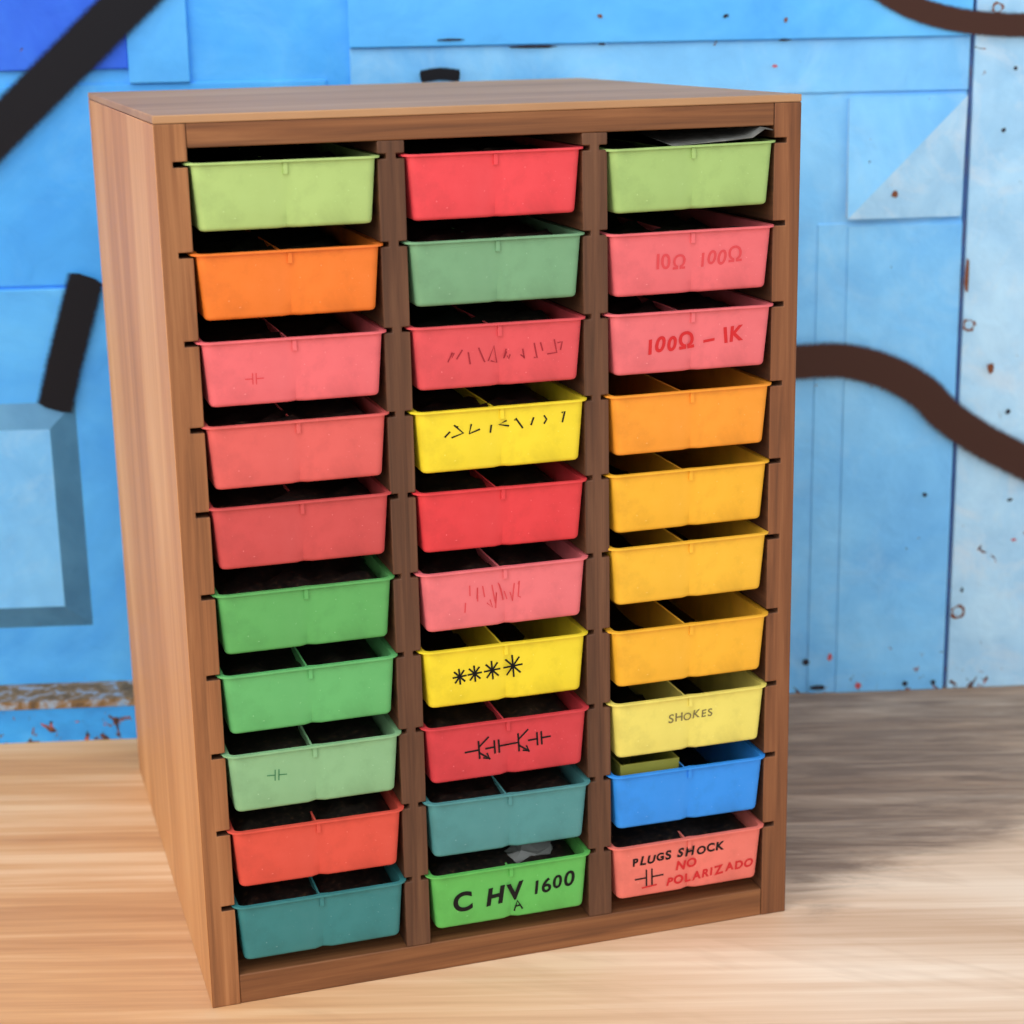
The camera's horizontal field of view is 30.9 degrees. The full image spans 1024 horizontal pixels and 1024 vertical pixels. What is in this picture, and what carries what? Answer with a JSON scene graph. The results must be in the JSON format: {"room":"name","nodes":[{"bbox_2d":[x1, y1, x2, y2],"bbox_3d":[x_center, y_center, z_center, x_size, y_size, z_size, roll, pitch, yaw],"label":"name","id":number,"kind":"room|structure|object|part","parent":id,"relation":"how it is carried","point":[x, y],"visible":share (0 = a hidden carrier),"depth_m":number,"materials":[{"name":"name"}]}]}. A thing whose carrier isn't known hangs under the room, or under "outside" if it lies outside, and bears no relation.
{"room":"electronics workshop","nodes":[
{"label":"electronics workshop","id":0,"kind":"room"},
{"bbox_2d":[0,0,1023,692],"bbox_3d":[0.204,-1.003,1.284,8.000,2.440,0.134,-2,15,-3],"label":"wall","id":1,"kind":"structure","parent":0,"point":[891,101],"depth_m":1.43,"materials":[{"name":"blue paint"}]},
{"bbox_2d":[0,680,136,743],"bbox_3d":[-1.552,0.199,1.421,2.909,0.035,0.046,-2,15,-3],"label":"baseboard","id":2,"kind":"structure","parent":1,"relation":"attached to","point":[99,710],"depth_m":1.46,"materials":[{"name":"paint"}]},
{"bbox_2d":[0,685,1023,1023],"bbox_3d":[0.306,0.257,1.208,7.000,0.040,6.000,-6,16,-16],"label":"table top","id":3,"kind":"object","parent":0,"point":[904,873],"visible":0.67,"depth_m":1.16,"materials":[{"name":"brown wood"}]},
{"bbox_2d":[88,78,801,1007],"bbox_3d":[-0.060,-0.019,1.218,0.360,0.502,0.380,-6,16,-16],"label":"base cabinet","id":4,"kind":"object","parent":3,"relation":"on","point":[453,423],"visible":1,"depth_m":1.05,"materials":[{"name":"brown wood"}]},
{"bbox_3d":[-0.162,-0.214,1.096,0.093,0.008,0.293,-6,16,-16],"label":"drawer","id":5,"kind":"part","parent":4,"relation":"part of","materials":[{"name":"green plastic"}]},
{"bbox_3d":[-0.161,-0.168,1.107,0.093,0.008,0.293,-6,16,-16],"label":"drawer","id":6,"kind":"part","parent":4,"relation":"part of","materials":[{"name":"orange plastic"}]},
{"bbox_3d":[-0.160,-0.122,1.119,0.092,0.008,0.293,-6,16,-16],"label":"drawer","id":7,"kind":"part","parent":4,"relation":"part of","materials":[{"name":"pink plastic"}]},
{"bbox_3d":[-0.162,-0.202,1.099,0.103,0.035,0.304,-6,16,-16],"label":"drawer","id":8,"kind":"part","parent":4,"relation":"part of","materials":[{"name":"plastic"}]},
{"bbox_3d":[-0.159,-0.081,1.131,0.093,0.008,0.293,-6,15,-16],"label":"drawer","id":9,"kind":"part","parent":4,"relation":"part of","materials":[{"name":"plastic"}]},
{"bbox_3d":[-0.161,-0.157,1.110,0.103,0.035,0.304,-6,16,-16],"label":"drawer","id":10,"kind":"part","parent":4,"relation":"part of","materials":[{"name":"plastic"}]},
{"bbox_3d":[-0.159,-0.038,1.143,0.093,0.008,0.293,-6,16,-16],"label":"drawer","id":11,"kind":"part","parent":4,"relation":"part of","materials":[{"name":"red plastic"}]},
{"bbox_3d":[-0.160,-0.112,1.122,0.103,0.035,0.304,-6,16,-16],"label":"drawer","id":12,"kind":"part","parent":4,"relation":"part of","materials":[{"name":"plastic"}]},
{"bbox_3d":[-0.158,0.008,1.156,0.093,0.008,0.293,-6,16,-16],"label":"drawer","id":13,"kind":"part","parent":4,"relation":"part of","materials":[{"name":"green plastic"}]},
{"bbox_3d":[-0.159,-0.068,1.134,0.103,0.035,0.304,-6,15,-16],"label":"drawer","id":14,"kind":"part","parent":4,"relation":"part of","materials":[{"name":"plastic"}]},
{"bbox_3d":[-0.157,0.057,1.168,0.092,0.008,0.293,-6,16,-16],"label":"drawer","id":15,"kind":"part","parent":4,"relation":"part of","materials":[{"name":"green plastic"}]},
{"bbox_3d":[-0.158,-0.025,1.146,0.103,0.035,0.304,-6,16,-16],"label":"drawer","id":16,"kind":"part","parent":4,"relation":"part of","materials":[{"name":"plastic"}]},
{"bbox_3d":[-0.155,0.101,1.178,0.092,0.008,0.293,-6,16,-16],"label":"drawer","id":17,"kind":"part","parent":4,"relation":"part of","materials":[{"name":"green plastic"}]},
{"bbox_3d":[-0.158,0.021,1.159,0.103,0.035,0.304,-6,16,-16],"label":"drawer","id":18,"kind":"part","parent":4,"relation":"part of","materials":[{"name":"plastic"}]},
{"bbox_3d":[-0.156,0.067,1.171,0.103,0.035,0.304,-6,16,-16],"label":"drawer","id":19,"kind":"part","parent":4,"relation":"part of","materials":[{"name":"plastic"}]},
{"bbox_3d":[-0.155,0.143,1.190,0.093,0.008,0.293,-5,16,-17],"label":"drawer","id":20,"kind":"part","parent":4,"relation":"part of","materials":[{"name":"red plastic"}]},
{"bbox_3d":[-0.155,0.111,1.181,0.103,0.035,0.304,-6,16,-16],"label":"drawer","id":21,"kind":"part","parent":4,"relation":"part of","materials":[{"name":"plastic"}]},
{"bbox_3d":[-0.154,0.189,1.203,0.093,0.008,0.293,-6,16,-16],"label":"drawer","id":22,"kind":"part","parent":4,"relation":"part of","materials":[{"name":"teal plastic"}]},
{"bbox_3d":[-0.154,0.156,1.193,0.103,0.035,0.304,-5,16,-17],"label":"drawer","id":23,"kind":"part","parent":4,"relation":"part of","materials":[{"name":"plastic"}]},
{"bbox_3d":[-0.154,0.201,1.206,0.103,0.035,0.304,-6,16,-16],"label":"drawer","id":24,"kind":"part","parent":4,"relation":"part of","materials":[{"name":"plastic"}]},
{"bbox_3d":[-0.054,-0.226,1.128,0.093,0.008,0.293,-6,16,-16],"label":"drawer","id":25,"kind":"part","parent":4,"relation":"part of","materials":[{"name":"red plastic"}]},
{"bbox_3d":[-0.048,0.068,1.206,0.089,0.008,0.290,-6,16,-16],"label":"drawer","id":26,"kind":"part","parent":4,"relation":"part of","materials":[{"name":"yellow plastic"}]},
{"bbox_3d":[-0.053,-0.181,1.140,0.093,0.008,0.293,-6,16,-16],"label":"drawer","id":27,"kind":"part","parent":4,"relation":"part of","materials":[{"name":"green plastic"}]},
{"bbox_3d":[-0.052,-0.135,1.152,0.093,0.008,0.293,-5,15,-17],"label":"drawer","id":28,"kind":"part","parent":4,"relation":"part of","materials":[{"name":"plastic"}]},
{"bbox_3d":[-0.050,-0.088,1.163,0.092,0.008,0.293,-6,15,-16],"label":"drawer","id":29,"kind":"part","parent":4,"relation":"part of","materials":[{"name":"yellow plastic"}]},
{"bbox_3d":[-0.050,-0.044,1.176,0.092,0.008,0.293,-5,16,-17],"label":"drawer","id":30,"kind":"part","parent":4,"relation":"part of","materials":[{"name":"red plastic"}]},
{"bbox_3d":[-0.053,-0.212,1.132,0.103,0.035,0.304,-6,16,-16],"label":"drawer","id":31,"kind":"part","parent":4,"relation":"part of","materials":[{"name":"plastic"}]},
{"bbox_3d":[-0.049,0.000,1.187,0.093,0.008,0.293,-6,16,-16],"label":"drawer","id":32,"kind":"part","parent":4,"relation":"part of","materials":[{"name":"pink plastic"}]},
{"bbox_3d":[-0.052,-0.167,1.143,0.103,0.035,0.304,-6,16,-16],"label":"drawer","id":33,"kind":"part","parent":4,"relation":"part of","materials":[{"name":"plastic"}]},
{"bbox_3d":[-0.051,-0.122,1.155,0.103,0.035,0.304,-5,15,-17],"label":"drawer","id":34,"kind":"part","parent":4,"relation":"part of","materials":[{"name":"plastic"}]},
{"bbox_3d":[-0.047,0.089,1.211,0.093,0.008,0.293,-6,16,-16],"label":"drawer","id":35,"kind":"part","parent":4,"relation":"part of","materials":[{"name":"red plastic"}]},
{"bbox_3d":[-0.050,-0.077,1.166,0.103,0.035,0.304,-6,15,-16],"label":"drawer","id":36,"kind":"part","parent":4,"relation":"part of","materials":[{"name":"plastic"}]},
{"bbox_3d":[-0.046,0.135,1.222,0.092,0.008,0.293,-5,15,-17],"label":"drawer","id":37,"kind":"part","parent":4,"relation":"part of","materials":[{"name":"teal plastic"}]},
{"bbox_3d":[-0.050,-0.034,1.178,0.103,0.035,0.304,-5,16,-17],"label":"drawer","id":38,"kind":"part","parent":4,"relation":"part of","materials":[{"name":"plastic"}]},
{"bbox_3d":[-0.048,0.011,1.190,0.103,0.035,0.304,-6,16,-16],"label":"drawer","id":39,"kind":"part","parent":4,"relation":"part of","materials":[{"name":"plastic"}]},
{"bbox_3d":[-0.045,0.176,1.235,0.093,0.008,0.293,-6,16,-16],"label":"drawer","id":40,"kind":"part","parent":4,"relation":"part of","materials":[{"name":"green plastic"}]},
{"bbox_3d":[-0.048,0.056,1.203,0.103,0.035,0.304,-6,16,-16],"label":"drawer","id":41,"kind":"part","parent":4,"relation":"part of","materials":[{"name":"plastic"}]},
{"bbox_3d":[-0.047,0.100,1.214,0.103,0.035,0.304,-6,16,-16],"label":"drawer","id":42,"kind":"part","parent":4,"relation":"part of","materials":[{"name":"plastic"}]},
{"bbox_3d":[-0.046,0.145,1.225,0.103,0.035,0.304,-5,15,-17],"label":"drawer","id":43,"kind":"part","parent":4,"relation":"part of","materials":[{"name":"plastic"}]},
{"bbox_3d":[-0.045,0.190,1.238,0.103,0.035,0.304,-6,16,-16],"label":"drawer","id":44,"kind":"part","parent":4,"relation":"part of","materials":[{"name":"plastic"}]},
{"bbox_3d":[0.059,-0.034,1.215,0.090,0.008,0.291,-6,16,-16],"label":"drawer","id":45,"kind":"part","parent":4,"relation":"part of","materials":[{"name":"plastic"}]},
{"bbox_2d":[611,751,678,775],"bbox_3d":[0.072,0.158,1.155,0.038,0.036,0.078,-5,16,-17],"label":"tray","id":46,"kind":"object","parent":4,"relation":"on","point":[623,763],"depth_m":1.12,"materials":[{"name":"green plastic"}]},
{"bbox_3d":[0.060,0.009,1.225,0.090,0.008,0.291,-6,15,-16],"label":"drawer","id":47,"kind":"part","parent":4,"relation":"part of","materials":[{"name":"plastic"}]},
{"bbox_3d":[0.062,0.059,1.237,0.089,0.008,0.291,-6,15,-16],"label":"drawer","id":48,"kind":"part","parent":4,"relation":"part of","materials":[{"name":"plastic"}]},
{"bbox_3d":[0.062,0.102,1.249,0.089,0.008,0.291,-6,15,-16],"label":"drawer","id":49,"kind":"part","parent":4,"relation":"part of","materials":[{"name":"yellow plastic"}]},
{"bbox_3d":[0.055,-0.233,1.161,0.093,0.008,0.293,-6,16,-16],"label":"drawer","id":50,"kind":"part","parent":4,"relation":"part of","materials":[{"name":"green plastic"}]},
{"bbox_3d":[0.063,0.145,1.261,0.090,0.008,0.291,-5,15,-17],"label":"drawer","id":51,"kind":"part","parent":4,"relation":"part of","materials":[{"name":"blue plastic"}]},
{"bbox_3d":[0.057,-0.145,1.183,0.093,0.008,0.293,-6,16,-16],"label":"drawer","id":52,"kind":"part","parent":4,"relation":"part of","materials":[{"name":"pink plastic"}]},
{"bbox_3d":[0.056,-0.188,1.173,0.093,0.008,0.293,-6,16,-16],"label":"drawer","id":53,"kind":"part","parent":4,"relation":"part of","materials":[{"name":"plastic"}]},
{"bbox_3d":[0.063,0.166,1.267,0.093,0.008,0.293,-6,16,-16],"label":"drawer","id":54,"kind":"part","parent":4,"relation":"part of","materials":[{"name":"red plastic"}]},
{"bbox_3d":[0.064,0.179,1.270,0.103,0.035,0.304,-6,16,-16],"label":"drawer","id":55,"kind":"part","parent":4,"relation":"part of","materials":[{"name":"plastic"}]},
{"bbox_3d":[0.063,0.134,1.258,0.103,0.035,0.304,-5,16,-17],"label":"drawer","id":56,"kind":"part","parent":4,"relation":"part of","materials":[{"name":"plastic"}]},
{"bbox_3d":[0.061,0.047,1.234,0.103,0.035,0.304,-6,15,-16],"label":"drawer","id":57,"kind":"part","parent":4,"relation":"part of","materials":[{"name":"plastic"}]},
{"bbox_3d":[0.059,-0.044,1.212,0.103,0.035,0.304,-6,16,-16],"label":"drawer","id":58,"kind":"part","parent":4,"relation":"part of","materials":[{"name":"plastic"}]},
{"bbox_3d":[0.062,0.090,1.246,0.103,0.035,0.304,-6,15,-16],"label":"drawer","id":59,"kind":"part","parent":4,"relation":"part of","materials":[{"name":"plastic"}]},
{"bbox_3d":[0.060,-0.002,1.222,0.103,0.035,0.304,-6,15,-16],"label":"drawer","id":60,"kind":"part","parent":4,"relation":"part of","materials":[{"name":"plastic"}]},
{"bbox_3d":[0.059,-0.088,1.199,0.103,0.035,0.304,-6,15,-16],"label":"drawer","id":61,"kind":"part","parent":4,"relation":"part of","materials":[{"name":"plastic"}]},
{"bbox_3d":[0.058,-0.134,1.186,0.103,0.035,0.304,-6,16,-16],"label":"drawer","id":62,"kind":"part","parent":4,"relation":"part of","materials":[{"name":"plastic"}]},
{"bbox_3d":[0.057,-0.176,1.175,0.103,0.035,0.304,-6,16,-16],"label":"drawer","id":63,"kind":"part","parent":4,"relation":"part of","materials":[{"name":"plastic"}]},
{"bbox_3d":[0.056,-0.222,1.163,0.103,0.035,0.304,-6,16,-16],"label":"drawer","id":64,"kind":"part","parent":4,"relation":"part of","materials":[{"name":"plastic"}]}
]}

